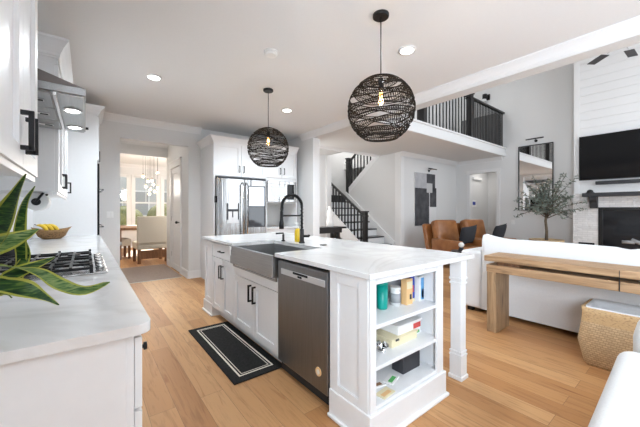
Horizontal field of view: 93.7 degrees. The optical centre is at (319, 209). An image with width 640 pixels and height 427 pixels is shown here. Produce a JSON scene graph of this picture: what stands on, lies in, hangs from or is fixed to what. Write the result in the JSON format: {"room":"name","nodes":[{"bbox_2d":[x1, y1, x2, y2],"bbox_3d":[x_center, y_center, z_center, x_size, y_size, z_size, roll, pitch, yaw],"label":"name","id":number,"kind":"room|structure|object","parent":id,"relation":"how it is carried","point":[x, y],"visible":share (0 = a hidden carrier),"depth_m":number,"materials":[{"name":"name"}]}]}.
{"room":"kitchen","nodes":[
{"label":"kitchen","id":0,"kind":"room"},
{"bbox_2d":[120,167,166,242],"bbox_3d":[-6.400,-0.130,9.898,5.100,2.750,0.120,0,0,-38],"label":"wall","id":1,"kind":"structure","parent":0,"point":[130,234],"depth_m":9.99,"materials":[{"name":"paint"}]},
{"bbox_2d":[120,174,130,230],"bbox_3d":[-6.600,-0.255,9.666,0.856,1.840,0.120,0,0,-38],"label":"window","id":2,"kind":"structure","parent":1,"relation":"in","point":[128,176],"depth_m":9.87,"materials":[{"name":"white paint"}]},
{"bbox_2d":[120,163,166,169],"bbox_3d":[-6.337,-1.452,9.817,5.100,0.105,0.085,0,0,-38],"label":"crown molding","id":3,"kind":"structure","parent":1,"relation":"attached to","point":[121,164],"depth_m":10.10,"materials":[{"name":"white paint"}]},
{"bbox_2d":[132,175,159,224],"bbox_3d":[-5.914,-0.255,10.201,0.856,1.840,0.120,0,0,-38],"label":"window","id":4,"kind":"structure","parent":1,"relation":"in","point":[157,178],"depth_m":10.19,"materials":[{"name":"white paint"}]},
{"bbox_2d":[161,176,166,215],"bbox_3d":[-5.229,-0.255,10.737,0.856,1.840,0.120,0,0,-38],"label":"window","id":5,"kind":"structure","parent":1,"relation":"in","point":[162,177],"depth_m":10.49,"materials":[{"name":"white paint"}]},
{"bbox_2d":[120,143,167,258],"bbox_3d":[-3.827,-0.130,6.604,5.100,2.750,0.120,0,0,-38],"label":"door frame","id":6,"kind":"structure","parent":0,"point":[126,149],"depth_m":6.58,"materials":[{"name":"paint"}]},
{"bbox_2d":[120,139,167,147],"bbox_3d":[-3.841,-1.452,6.462,1.037,0.105,0.085,0,0,-38],"label":"crown molding","id":7,"kind":"structure","parent":6,"relation":"attached to","point":[121,140],"depth_m":6.50,"materials":[{"name":"white paint"}]},
{"bbox_2d":[168,145,186,269],"bbox_3d":[-2.910,-0.130,6.210,0.120,2.750,1.630,0,0,-38],"label":"wall","id":8,"kind":"structure","parent":0,"point":[174,152],"depth_m":5.78,"materials":[{"name":"paint"}]},
{"bbox_2d":[168,157,181,273],"bbox_3d":[-3.004,0.107,6.187,0.117,2.275,1.010,0,0,-38],"label":"door","id":9,"kind":"structure","parent":8,"relation":"in","point":[176,173],"depth_m":6.18,"materials":[{"name":"white paint"}]},
{"bbox_2d":[167,259,200,278],"bbox_3d":[-2.839,1.175,6.178,0.228,0.140,1.768,0,0,-38],"label":"baseboard","id":10,"kind":"structure","parent":8,"relation":"attached to","point":[195,273],"depth_m":5.51,"materials":[{"name":"white paint"}]},
{"bbox_2d":[98,120,278,270],"bbox_3d":[-2.411,-0.130,5.489,3.960,2.750,0.120,0,0,-38],"label":"wall","id":11,"kind":"structure","parent":0,"point":[110,132],"depth_m":4.97,"materials":[{"name":"paint"}]},
{"bbox_2d":[103,112,201,134],"bbox_3d":[-2.797,-1.452,5.058,1.540,0.105,0.085,0,0,-38],"label":"crown molding","id":12,"kind":"structure","parent":11,"relation":"attached to","point":[107,116],"depth_m":5.02,"materials":[{"name":"white paint"}]},
{"bbox_2d":[286,137,312,235],"bbox_3d":[-0.959,-0.130,6.960,0.140,2.750,2.850,0,0,-38],"label":"wall pillar","id":13,"kind":"structure","parent":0,"point":[305,152],"depth_m":5.99,"materials":[{"name":"paint"}]},
{"bbox_2d":[313,138,318,236],"bbox_3d":[-0.076,-0.073,5.830,0.156,2.637,0.018,0,0,-38],"label":"trim","id":14,"kind":"structure","parent":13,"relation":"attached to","point":[315,140],"depth_m":5.81,"materials":[{"name":"white paint"}]},
{"bbox_2d":[319,154,325,236],"bbox_3d":[-0.387,-0.105,7.642,1.600,2.700,0.120,0,0,-38],"label":"wall","id":15,"kind":"structure","parent":0,"point":[322,158],"depth_m":7.92,"materials":[{"name":"paint"}]},
{"bbox_2d":[326,155,330,237],"bbox_3d":[0.187,-0.105,8.077,0.160,2.700,0.180,0,0,-38],"label":"trim","id":16,"kind":"structure","parent":15,"relation":"attached to","point":[328,158],"depth_m":8.00,"materials":[{"name":"white paint"}]},
{"bbox_2d":[38,0,639,166],"bbox_3d":[-1.881,-1.565,4.114,5.340,0.120,14.800,0,0,-38],"label":"ceiling","id":17,"kind":"structure","parent":0,"point":[209,57],"depth_m":2.78,"materials":[{"name":"paint"}]},
{"bbox_2d":[142,157,158,194],"bbox_3d":[-4.398,-0.944,7.838,0.357,1.122,0.322,0,0,17],"label":"chandelier","id":18,"kind":"object","parent":17,"relation":"hanging from","point":[157,172],"visible":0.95,"depth_m":7.93,"materials":[{"name":"white glass"}]},
{"bbox_2d":[145,74,161,80],"bbox_3d":[-1.878,-1.500,3.395,0.170,0.011,0.170,0,0,-38],"label":"recessed light","id":19,"kind":"object","parent":17,"relation":"in","point":[155,77],"visible":1,"depth_m":3.38,"materials":[{"name":"white paint"}]},
{"bbox_2d":[247,88,288,166],"bbox_3d":[-0.647,-1.028,3.752,0.513,0.954,0.513,0,0,-10],"label":"pendant lamp","id":20,"kind":"object","parent":17,"relation":"hanging from","point":[276,133],"visible":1,"depth_m":3.65,"materials":[{"name":"black metal"}]},
{"bbox_2d":[264,48,277,57],"bbox_3d":[-0.467,-1.487,2.858,0.140,0.036,0.140,0,0,-38],"label":"smoke detector","id":21,"kind":"object","parent":17,"relation":"attached to","point":[269,52],"visible":1,"depth_m":2.82,"materials":[{"name":"white plastic"}]},
{"bbox_2d":[348,9,415,141],"bbox_3d":[0.469,-1.028,2.310,0.513,0.954,0.513,0,0,44],"label":"pendant lamp","id":22,"kind":"object","parent":17,"relation":"hanging from","point":[381,15],"visible":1,"depth_m":2.20,"materials":[{"name":"black wicker"}]},
{"bbox_2d":[398,45,415,54],"bbox_3d":[0.818,-1.500,2.822,0.170,0.011,0.170,0,0,-38],"label":"recessed light","id":23,"kind":"object","parent":17,"relation":"in","point":[408,49],"visible":1,"depth_m":2.81,"materials":[{"name":"white paint"}]},
{"bbox_2d":[298,15,639,140],"bbox_3d":[2.068,-1.452,2.904,0.085,0.105,8.030,0,0,-38],"label":"beam","id":24,"kind":"structure","parent":17,"relation":"attached to","point":[630,27],"depth_m":2.98,"materials":[{"name":"white paint"}]},
{"bbox_2d":[329,152,372,238],"bbox_3d":[0.057,-1.555,10.273,5.540,5.600,0.120,0,0,-38],"label":"wall","id":25,"kind":"structure","parent":0,"point":[338,174],"depth_m":10.72,"materials":[{"name":"paint"}]},
{"bbox_2d":[120,248,610,426],"bbox_3d":[0.995,1.305,6.361,12.600,0.120,14.800,0,0,-38],"label":"floor","id":26,"kind":"structure","parent":0,"point":[526,373],"depth_m":2.19,"materials":[{"name":"brown wood"}]},
{"bbox_2d":[33,103,104,237],"bbox_3d":[-3.371,-0.055,4.073,0.698,2.600,0.920,0,0,-38],"label":"tall cabinet","id":27,"kind":"object","parent":26,"relation":"on","point":[80,211],"visible":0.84,"depth_m":3.84,"materials":[{"name":"paint"}]},
{"bbox_2d":[97,163,103,234],"bbox_3d":[-3.154,-0.045,4.293,0.075,1.140,0.790,0,0,-38],"label":"oven","id":28,"kind":"object","parent":27,"relation":"in","point":[98,189],"depth_m":3.97,"materials":[{"name":"silver metal"}]},
{"bbox_2d":[0,335,146,426],"bbox_3d":[-1.953,0.802,2.226,0.664,0.885,3.878,0,0,-38],"label":"base cabinet","id":29,"kind":"object","parent":26,"relation":"on","point":[99,385],"visible":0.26,"depth_m":0.79,"materials":[{"name":"paint"}]},
{"bbox_2d":[0,235,149,365],"bbox_3d":[-1.952,0.345,2.218,0.655,0.030,3.900,0,0,-38],"label":"countertop","id":30,"kind":"structure","parent":29,"relation":"on","point":[29,328],"depth_m":0.94,"materials":[{"name":"stone"}]},
{"bbox_2d":[31,226,71,238],"bbox_3d":[-3.085,0.263,3.453,0.356,0.135,0.300,0,0,-38],"label":"fruit bowl","id":31,"kind":"object","parent":30,"relation":"on","point":[43,234],"visible":0.93,"depth_m":3.38,"materials":[{"name":"wicker"}]},
{"bbox_2d":[0,249,107,280],"bbox_3d":[-1.579,0.305,1.723,0.552,0.049,0.820,0,0,-38],"label":"gas hob","id":32,"kind":"object","parent":30,"relation":"in","point":[66,264],"visible":0.71,"depth_m":1.65,"materials":[{"name":"silver metal"}]},
{"bbox_2d":[0,174,109,305],"bbox_3d":[-0.906,0.110,0.855,0.479,0.441,0.223,0,0,-7],"label":"snake plant","id":33,"kind":"object","parent":30,"relation":"on","point":[13,282],"visible":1,"depth_m":0.89,"materials":[{"name":"green plant"}]},
{"bbox_2d":[121,238,130,258],"bbox_3d":[-5.244,0.695,7.703,0.580,1.100,0.520,0,0,-45],"label":"dining chair","id":34,"kind":"object","parent":26,"relation":"on","point":[125,241],"visible":0.26,"depth_m":7.69,"materials":[{"name":"fabric"}]},
{"bbox_2d":[120,225,136,259],"bbox_3d":[-4.960,0.845,8.339,1.350,0.800,1.550,0,0,-38],"label":"dining table","id":35,"kind":"object","parent":26,"relation":"on","point":[122,227],"visible":0.09,"depth_m":7.57,"materials":[{"name":"brown wood"}]},
{"bbox_2d":[132,216,166,263],"bbox_3d":[-4.126,0.695,7.296,0.666,1.100,0.580,0,0,-43],"label":"dining chair","id":36,"kind":"object","parent":26,"relation":"on","point":[151,230],"visible":0.85,"depth_m":7.07,"materials":[{"name":"fabric"}]},
{"bbox_2d":[120,264,181,283],"bbox_3d":[-3.424,1.241,5.942,0.920,0.008,1.660,0,0,-38],"label":"runner rug","id":37,"kind":"object","parent":26,"relation":"on","point":[152,272],"visible":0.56,"depth_m":5.84,"materials":[{"name":"fabric"}]},
{"bbox_2d":[188,321,281,384],"bbox_3d":[-0.817,1.239,2.731,0.415,0.013,1.210,0,0,-38],"label":"kitchen mat","id":38,"kind":"object","parent":26,"relation":"on","point":[238,356],"visible":0.91,"depth_m":2.60,"materials":[{"name":"fabric"}]},
{"bbox_2d":[202,240,268,331],"bbox_3d":[-0.890,0.802,3.604,0.765,0.885,0.985,0,0,-38],"label":"base cabinet","id":39,"kind":"object","parent":26,"relation":"on","point":[219,272],"visible":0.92,"depth_m":3.36,"materials":[{"name":"paint"}]},
{"bbox_2d":[202,232,473,279],"bbox_3d":[-0.168,0.345,2.997,1.135,0.030,2.830,0,0,-38],"label":"countertop","id":40,"kind":"structure","parent":39,"relation":"on","point":[365,260],"depth_m":2.22,"materials":[{"name":"stone"}]},
{"bbox_2d":[230,243,307,281],"bbox_3d":[-0.429,0.455,2.787,0.505,0.205,0.850,0,0,-38],"label":"sink","id":41,"kind":"object","parent":40,"relation":"in","point":[259,258],"visible":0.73,"depth_m":2.66,"materials":[{"name":"silver metal"}]},
{"bbox_2d":[279,193,309,242],"bbox_3d":[-0.245,0.084,2.917,0.318,0.492,0.101,0,0,-38],"label":"tap","id":42,"kind":"object","parent":40,"relation":"on","point":[281,223],"visible":1,"depth_m":2.94,"materials":[{"name":"black metal"}]},
{"bbox_2d":[294,223,299,241],"bbox_3d":[-0.233,0.231,3.130,0.070,0.198,0.070,0,0,7],"label":"soap bottle","id":43,"kind":"object","parent":40,"relation":"on","point":[297,230],"visible":0.94,"depth_m":3.10,"materials":[{"name":"yellow plastic"}]},
{"bbox_2d":[215,176,266,235],"bbox_3d":[-1.544,0.330,5.503,0.918,1.790,0.826,0,0,-38],"label":"fridge","id":44,"kind":"object","parent":26,"relation":"on","point":[240,205],"visible":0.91,"depth_m":5.19,"materials":[{"name":"grey metal"}]},
{"bbox_2d":[196,134,298,278],"bbox_3d":[-1.345,0.003,5.738,1.745,2.485,0.800,0,0,-38],"label":"tall cabinet","id":45,"kind":"object","parent":26,"relation":"on","point":[225,156],"depth_m":5.38,"materials":[{"name":"paint"}]},
{"bbox_2d":[267,181,295,201],"bbox_3d":[-0.875,-0.352,5.979,0.640,0.395,0.500,0,0,-38],"label":"microwave","id":46,"kind":"object","parent":45,"relation":"on","point":[276,190],"visible":0.86,"depth_m":5.75,"materials":[{"name":"silver metal"}]},
{"bbox_2d":[234,265,281,362],"bbox_3d":[-0.330,0.802,2.863,0.735,0.885,0.868,0,0,-38],"label":"base cabinet","id":47,"kind":"object","parent":26,"relation":"on","point":[255,296],"visible":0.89,"depth_m":2.61,"materials":[{"name":"paint"}]},
{"bbox_2d":[278,259,329,404],"bbox_3d":[0.108,0.811,2.264,0.642,0.868,0.605,0,0,-38],"label":"dishwasher","id":48,"kind":"object","parent":26,"relation":"on","point":[303,289],"visible":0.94,"depth_m":2.03,"materials":[{"name":"grey metal"}]},
{"bbox_2d":[319,226,346,238],"bbox_3d":[0.143,0.810,6.647,0.910,0.870,0.340,0,0,-38],"label":"console table","id":49,"kind":"object","parent":26,"relation":"on","point":[335,229],"visible":0.3,"depth_m":6.61,"materials":[{"name":"black wood"}]},
{"bbox_2d":[326,206,333,226],"bbox_3d":[0.224,0.145,6.698,0.170,0.460,0.170,0,0,-38],"label":"vase","id":50,"kind":"object","parent":49,"relation":"on","point":[329,223],"visible":1,"depth_m":6.64,"materials":[{"name":"white ceramic"}]},
{"bbox_2d":[331,195,391,244],"bbox_3d":[1.043,-0.251,8.841,2.110,2.992,3.330,0,0,-38],"label":"staircase","id":51,"kind":"structure","parent":26,"relation":"on","point":[346,234],"depth_m":7.90,"materials":[{"name":"white paint"}]},
{"bbox_2d":[331,182,368,241],"bbox_3d":[0.645,0.171,7.677,0.140,2.149,1.525,0,0,-38],"label":"stair railing","id":52,"kind":"object","parent":51,"relation":"attached to","point":[364,215],"visible":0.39,"depth_m":7.51,"materials":[{"name":"black metal"}]},
{"bbox_2d":[327,265,448,426],"bbox_3d":[0.456,0.802,1.914,0.775,0.885,0.355,0,0,-38],"label":"bookshelf","id":53,"kind":"object","parent":26,"relation":"on","point":[356,364],"visible":0.66,"depth_m":1.76,"materials":[{"name":"paint"}]},
{"bbox_2d":[376,282,387,309],"bbox_3d":[0.393,0.536,1.893,0.074,0.170,0.074,0,0,-38],"label":"tumbler","id":54,"kind":"object","parent":53,"relation":"on","point":[382,289],"visible":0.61,"depth_m":1.86,"materials":[{"name":"teal ceramic"}]},
{"bbox_2d":[376,340,388,352],"bbox_3d":[0.376,0.814,1.800,0.078,0.062,0.093,0,0,-23],"label":"bow","id":55,"kind":"object","parent":53,"relation":"on","point":[382,347],"visible":0.97,"depth_m":1.79,"materials":[{"name":"silver metal"}]},
{"bbox_2d":[376,386,394,399],"bbox_3d":[0.376,1.052,1.728,0.110,0.005,0.064,0,0,-44],"label":"leaflet","id":56,"kind":"object","parent":53,"relation":"on","point":[384,393],"visible":0.93,"depth_m":1.73,"materials":[{"name":"beige paper"}]},
{"bbox_2d":[383,373,398,384],"bbox_3d":[0.443,1.052,1.869,0.064,0.005,0.110,0,0,35],"label":"leaflet","id":57,"kind":"object","parent":53,"relation":"on","point":[391,379],"visible":1,"depth_m":1.86,"materials":[{"name":"white paper"}]},
{"bbox_2d":[390,285,400,305],"bbox_3d":[0.494,0.561,1.966,0.068,0.119,0.068,0,0,-38],"label":"tub","id":58,"kind":"object","parent":53,"relation":"on","point":[395,295],"visible":1,"depth_m":1.94,"materials":[{"name":"white plastic"}]},
{"bbox_2d":[376,328,417,347],"bbox_3d":[0.493,0.819,1.968,0.270,0.052,0.175,0,0,-38],"label":"storage box","id":59,"kind":"object","parent":53,"relation":"on","point":[393,340],"visible":0.72,"depth_m":1.90,"materials":[{"name":"beige cardboard"}]},
{"bbox_2d":[381,316,421,335],"bbox_3d":[0.546,0.763,2.022,0.260,0.060,0.155,0,0,-38],"label":"box","id":60,"kind":"object","parent":59,"relation":"on","point":[398,328],"visible":0.59,"depth_m":1.95,"materials":[{"name":"white cardboard"}]},
{"bbox_2d":[392,350,419,373],"bbox_3d":[0.576,0.976,2.011,0.189,0.158,0.094,0,0,-38],"label":"box","id":61,"kind":"object","parent":53,"relation":"on","point":[408,363],"visible":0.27,"depth_m":1.96,"materials":[{"name":"grey"}]},
{"bbox_2d":[401,277,412,304],"bbox_3d":[0.576,0.537,1.988,0.065,0.168,0.046,0,0,-38],"label":"carton","id":62,"kind":"object","parent":53,"relation":"on","point":[406,283],"visible":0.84,"depth_m":1.97,"materials":[{"name":"brown cardboard"}]},
{"bbox_2d":[415,275,423,300],"bbox_3d":[0.680,0.538,2.072,0.053,0.165,0.051,0,0,-38],"label":"carton","id":63,"kind":"object","parent":53,"relation":"on","point":[419,280],"visible":0.82,"depth_m":2.05,"materials":[{"name":"white cardboard"}]},
{"bbox_2d":[422,220,481,251],"bbox_3d":[3.042,0.737,6.831,0.860,1.015,1.156,0,0,-21],"label":"leather armchair","id":64,"kind":"object","parent":26,"relation":"on","point":[442,235],"visible":0.5,"depth_m":6.92,"materials":[{"name":"brown leather"}]},
{"bbox_2d":[431,220,458,240],"bbox_3d":[2.954,0.542,7.062,0.640,0.624,0.333,0,0,-21],"label":"cushion","id":65,"kind":"object","parent":64,"relation":"on","point":[440,229],"depth_m":6.97,"materials":[{"name":"leather"}]},
{"bbox_2d":[459,225,476,243],"bbox_3d":[3.256,0.555,6.617,0.486,0.463,0.220,0,0,-21],"label":"throw pillow","id":66,"kind":"object","parent":64,"relation":"on","point":[467,234],"visible":0.91,"depth_m":6.53,"materials":[{"name":"grey fabric"}]},
{"bbox_2d":[448,260,467,381],"bbox_3d":[1.030,0.802,2.236,0.105,0.885,0.105,0,0,-38],"label":"island post","id":67,"kind":"object","parent":26,"relation":"on","point":[458,270],"visible":0.98,"depth_m":2.21,"materials":[{"name":"paint"}]},
{"bbox_2d":[457,219,515,238],"bbox_3d":[3.910,0.737,7.230,0.860,1.015,1.156,0,0,-21],"label":"leather armchair","id":68,"kind":"object","parent":26,"relation":"on","point":[480,231],"visible":0.17,"depth_m":7.40,"materials":[{"name":"brown leather"}]},
{"bbox_2d":[460,219,485,237],"bbox_3d":[3.822,0.542,7.461,0.640,0.624,0.333,0,0,-21],"label":"cushion","id":69,"kind":"object","parent":68,"relation":"on","point":[480,231],"depth_m":7.40,"materials":[{"name":"leather"}]},
{"bbox_2d":[462,234,639,332],"bbox_3d":[3.102,0.769,2.868,0.940,0.951,3.100,0,0,-38],"label":"sofa","id":70,"kind":"object","parent":26,"relation":"on","point":[550,303],"visible":0.52,"depth_m":3.10,"materials":[{"name":"white fabric"}]},
{"bbox_2d":[492,223,506,237],"bbox_3d":[4.208,0.545,7.056,0.486,0.463,0.220,0,0,-29],"label":"throw pillow","id":71,"kind":"object","parent":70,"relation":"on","point":[499,231],"visible":0.7,"depth_m":6.94,"materials":[{"name":"grey fabric"}]},
{"bbox_2d":[514,172,587,242],"bbox_3d":[4.942,0.214,6.558,1.391,2.062,1.510,0,0,25],"label":"tree","id":72,"kind":"object","parent":26,"relation":"on","point":[545,202],"visible":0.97,"depth_m":6.49,"materials":[{"name":"green plant"}]},
{"bbox_2d":[484,252,639,332],"bbox_3d":[2.635,0.855,2.185,0.357,0.780,2.600,0,0,-38],"label":"table","id":73,"kind":"object","parent":26,"relation":"on","point":[615,277],"visible":1,"depth_m":2.76,"materials":[{"name":"brown wood"}]},
{"bbox_2d":[578,299,639,370],"bbox_3d":[2.442,1.012,2.365,0.460,0.466,0.570,0,0,-38],"label":"storage basket","id":74,"kind":"object","parent":26,"relation":"on","point":[606,330],"visible":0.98,"depth_m":2.35,"materials":[{"name":"wicker"}]},
{"bbox_2d":[588,320,639,426],"bbox_3d":[1.485,0.885,0.769,1.410,0.720,1.112,0,0,-40],"label":"armchair","id":75,"kind":"object","parent":26,"relation":"on","point":[618,405],"visible":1,"depth_m":1.00,"materials":[{"name":"beige fabric"}]},
{"bbox_2d":[349,153,394,240],"bbox_3d":[1.417,-0.201,8.404,0.100,2.891,1.820,0,0,-38],"label":"wall","id":76,"kind":"structure","parent":0,"point":[374,192],"depth_m":8.06,"materials":[{"name":"paint"}]},
{"bbox_2d":[345,154,370,193],"bbox_3d":[1.238,-1.389,8.632,0.160,2.163,1.360,0,0,-38],"label":"stair railing","id":77,"kind":"object","parent":76,"relation":"on","point":[349,161],"visible":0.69,"depth_m":8.99,"materials":[{"name":"black"}]},
{"bbox_2d":[349,157,377,192],"bbox_3d":[1.269,-1.015,8.593,0.110,1.350,1.380,0,0,-38],"label":"trim","id":78,"kind":"structure","parent":76,"relation":"attached to","point":[373,159],"depth_m":8.57,"materials":[{"name":"white paint"}]},
{"bbox_2d":[346,192,394,244],"bbox_3d":[1.348,0.343,8.376,0.040,1.803,1.820,0,0,-38],"label":"trim","id":79,"kind":"structure","parent":76,"relation":"attached to","point":[373,224],"depth_m":8.13,"materials":[{"name":"white paint"}]},
{"bbox_2d":[395,152,403,245],"bbox_3d":[2.016,-0.105,7.603,0.140,2.700,0.180,0,0,-38],"label":"trim","id":80,"kind":"structure","parent":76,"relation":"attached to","point":[399,160],"depth_m":7.54,"materials":[{"name":"white paint"}]},
{"bbox_2d":[319,123,502,170],"bbox_3d":[1.468,-1.560,8.355,5.400,0.210,4.640,0,0,-38],"label":"ceiling","id":81,"kind":"structure","parent":0,"point":[411,142],"depth_m":6.87,"materials":[{"name":"paint"}]},
{"bbox_2d":[319,145,379,157],"bbox_3d":[0.567,-1.425,7.201,2.560,0.060,0.050,0,0,-38],"label":"crown molding","id":82,"kind":"structure","parent":81,"relation":"attached to","point":[320,146],"depth_m":7.30,"materials":[{"name":"white paint"}]},
{"bbox_2d":[400,151,501,165],"bbox_3d":[3.492,-1.403,7.842,2.840,0.105,1.260,0,0,-38],"label":"crown molding","id":83,"kind":"structure","parent":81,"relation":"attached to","point":[402,153],"depth_m":8.41,"materials":[{"name":"white paint"}]},
{"bbox_2d":[462,114,497,144],"bbox_3d":[4.546,-2.140,8.539,0.280,0.950,0.940,0,0,-38],"label":"railing","id":84,"kind":"object","parent":81,"relation":"on","point":[490,114],"visible":0.04,"depth_m":8.24,"materials":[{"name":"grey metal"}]},
{"bbox_2d":[404,157,455,248],"bbox_3d":[3.114,-0.105,8.473,2.660,2.700,0.120,0,0,-38],"label":"wall","id":85,"kind":"structure","parent":0,"point":[445,174],"depth_m":8.20,"materials":[{"name":"paint"}]},
{"bbox_2d":[414,172,435,225],"bbox_3d":[2.879,-0.290,8.188,1.020,1.410,0.037,0,0,-38],"label":"painting","id":86,"kind":"object","parent":85,"relation":"attached to","point":[424,184],"visible":0.83,"depth_m":8.13,"materials":[{"name":"white paint"}]},
{"bbox_2d":[406,99,454,130],"bbox_3d":[2.594,-3.010,8.131,3.900,2.690,0.120,0,0,-38],"label":"wall","id":87,"kind":"structure","parent":0,"point":[415,116],"depth_m":8.92,"materials":[{"name":"paint"}]},
{"bbox_2d":[472,172,496,234],"bbox_3d":[5.438,-0.105,9.071,1.460,2.700,1.400,0,0,-38],"label":"wall","id":88,"kind":"structure","parent":0,"point":[484,192],"depth_m":9.77,"materials":[{"name":"paint"}]},
{"bbox_2d":[456,63,573,242],"bbox_3d":[6.587,-1.555,6.301,0.140,5.600,7.820,0,0,-38],"label":"wall","id":89,"kind":"structure","parent":0,"point":[541,104],"depth_m":7.70,"materials":[{"name":"paint"}]},
{"bbox_2d":[376,115,505,156],"bbox_3d":[2.896,-1.573,6.526,5.400,0.235,0.120,0,0,-38],"label":"trim","id":90,"kind":"structure","parent":89,"relation":"attached to","point":[417,126],"depth_m":6.40,"materials":[{"name":"white paint"}]},
{"bbox_2d":[404,93,504,146],"bbox_3d":[2.891,-2.212,6.548,5.380,1.045,0.160,0,0,-38],"label":"balcony railing","id":91,"kind":"object","parent":90,"relation":"on","point":[471,101],"visible":0.34,"depth_m":7.04,"materials":[{"name":"black metal"}]},
{"bbox_2d":[467,168,499,225],"bbox_3d":[4.676,0.045,8.615,0.022,2.400,0.920,0,0,-38],"label":"door frame","id":92,"kind":"structure","parent":89,"relation":"attached to","point":[497,170],"depth_m":8.50,"materials":[{"name":"white paint"}]},
{"bbox_2d":[518,142,553,209],"bbox_3d":[5.456,-0.825,7.607,0.035,1.670,0.750,0,0,-38],"label":"wall mirror","id":93,"kind":"object","parent":89,"relation":"attached to","point":[536,161],"visible":0.7,"depth_m":7.62,"materials":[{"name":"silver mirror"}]},
{"bbox_2d":[573,194,639,244],"bbox_3d":[6.632,0.445,5.293,0.070,1.600,3.375,0,0,-38],"label":"stone wall","id":94,"kind":"structure","parent":0,"point":[585,222],"depth_m":6.38,"materials":[{"name":"white stone"}]},
{"bbox_2d":[582,191,639,207],"bbox_3d":[6.165,-0.195,5.664,0.210,0.320,1.835,0,0,-38],"label":"mantel","id":95,"kind":"object","parent":94,"relation":"attached to","point":[593,197],"visible":1,"depth_m":6.11,"materials":[{"name":"grey"}]},
{"bbox_2d":[582,191,639,196],"bbox_3d":[6.165,-0.315,5.664,0.210,0.080,1.835,0,0,-38],"label":"shelf","id":96,"kind":"object","parent":95,"relation":"attached to","point":[633,193],"depth_m":5.98,"materials":[{"name":"grey"}]},
{"bbox_2d":[598,207,639,249],"bbox_3d":[6.251,0.385,5.747,0.102,0.880,1.360,0,0,-38],"label":"fireplace","id":97,"kind":"object","parent":94,"relation":"in","point":[619,227],"visible":0.84,"depth_m":6.03,"materials":[{"name":"black metal"}]},
{"bbox_2d":[574,43,639,193],"bbox_3d":[6.839,-1.555,5.450,0.510,5.600,3.368,0,0,-38],"label":"wall","id":98,"kind":"structure","parent":0,"point":[606,92],"depth_m":6.21,"materials":[{"name":"white paint"}]},
{"bbox_2d":[579,128,639,180],"bbox_3d":[6.155,-1.105,5.859,0.085,0.940,1.675,0,0,-38],"label":"television","id":99,"kind":"object","parent":98,"relation":"attached to","point":[614,155],"visible":1,"depth_m":6.10,"materials":[{"name":"black plastic"}]},
{"bbox_2d":[595,179,639,184],"bbox_3d":[6.135,-0.565,5.872,0.100,0.070,1.100,0,0,-38],"label":"soundbar","id":100,"kind":"object","parent":98,"relation":"attached to","point":[628,180],"visible":1,"depth_m":6.01,"materials":[{"name":"grey"}]},
{"bbox_3d":[3.388,-4.415,5.896,5.680,0.120,11.120,0,0,-38],"label":"ceiling","id":101,"kind":"structure","parent":0,"visible":0},
{"bbox_2d":[588,47,637,64],"bbox_3d":[4.823,-3.490,4.758,1.378,1.730,1.378,0,0,-14],"label":"ceiling fan","id":102,"kind":"object","parent":101,"relation":"hanging from","point":[629,53],"visible":0.1,"depth_m":5.16,"materials":[{"name":"black metal"}]},
{"bbox_3d":[-1.300,-0.130,0.730,0.150,2.750,8.750,0,0,-38],"label":"wall","id":103,"kind":"structure","parent":0,"visible":0},
{"bbox_2d":[0,193,32,240],"bbox_3d":[-2.207,0.102,2.019,0.008,0.457,3.900,0,0,-38],"label":"backsplash","id":104,"kind":"structure","parent":103,"relation":"attached to","point":[2,195],"depth_m":3.22,"materials":[{"name":"tile"}]},
{"bbox_2d":[0,0,38,181],"bbox_3d":[-0.883,-0.641,0.652,0.410,1.068,1.095,0,0,-38],"label":"upper cabinet","id":105,"kind":"object","parent":103,"relation":"attached to","point":[19,121],"visible":1,"depth_m":0.85,"materials":[{"name":"paint"}]},
{"bbox_2d":[0,31,72,199],"bbox_3d":[-2.338,-0.641,2.513,0.410,1.068,1.460,0,0,-38],"label":"upper cabinet","id":106,"kind":"object","parent":103,"relation":"attached to","point":[54,57],"visible":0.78,"depth_m":2.05,"materials":[{"name":"paint"}]},
{"bbox_2d":[28,192,50,210],"bbox_3d":[-2.115,-0.063,2.253,0.128,0.136,0.291,0,0,-38],"label":"paper towel holder","id":107,"kind":"object","parent":106,"relation":"attached to","point":[37,201],"visible":0.88,"depth_m":2.16,"materials":[{"name":"white paper"}]},
{"bbox_2d":[38,69,88,132],"bbox_3d":[-1.596,-0.645,1.653,0.513,0.220,0.850,0,0,-38],"label":"range hood","id":108,"kind":"object","parent":103,"relation":"attached to","point":[61,103],"visible":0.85,"depth_m":1.55,"materials":[{"name":"silver metal"}]},
{"bbox_2d":[52,91,83,132],"bbox_3d":[-1.458,-0.546,1.761,0.114,0.021,0.830,0,0,-38],"label":"lamp","id":109,"kind":"object","parent":108,"relation":"attached to","point":[67,106],"depth_m":1.62,"materials":[{"name":"silver"}]},
{"label":"outside","id":110,"kind":"structure","parent":0,"visible":0},
{"bbox_3d":[-18.178,1.495,31.388,70.000,0.100,48.150,0,0,-38],"label":"ground","id":111,"kind":"structure","parent":110,"visible":0},
{"bbox_2d":[120,206,142,224],"bbox_3d":[-7.989,0.696,12.306,1.434,1.766,1.444,0,0,-38],"label":"shrub","id":112,"kind":"object","parent":111,"relation":"on","point":[123,209],"visible":0.22,"depth_m":11.89,"materials":[{"name":"green plant"}]},
{"bbox_2d":[120,177,166,215],"bbox_3d":[-13.471,-3.255,23.739,16.800,9.400,6.800,0,0,-38],"label":"house","id":113,"kind":"structure","parent":111,"relation":"on","point":[141,193],"depth_m":20.78,"materials":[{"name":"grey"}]},
{"bbox_2d":[147,204,166,215],"bbox_3d":[-7.002,0.633,13.422,1.536,1.917,1.555,0,0,-38],"label":"shrub","id":114,"kind":"object","parent":111,"relation":"on","point":[152,212],"visible":0.12,"depth_m":12.94,"materials":[{"name":"green plant"}]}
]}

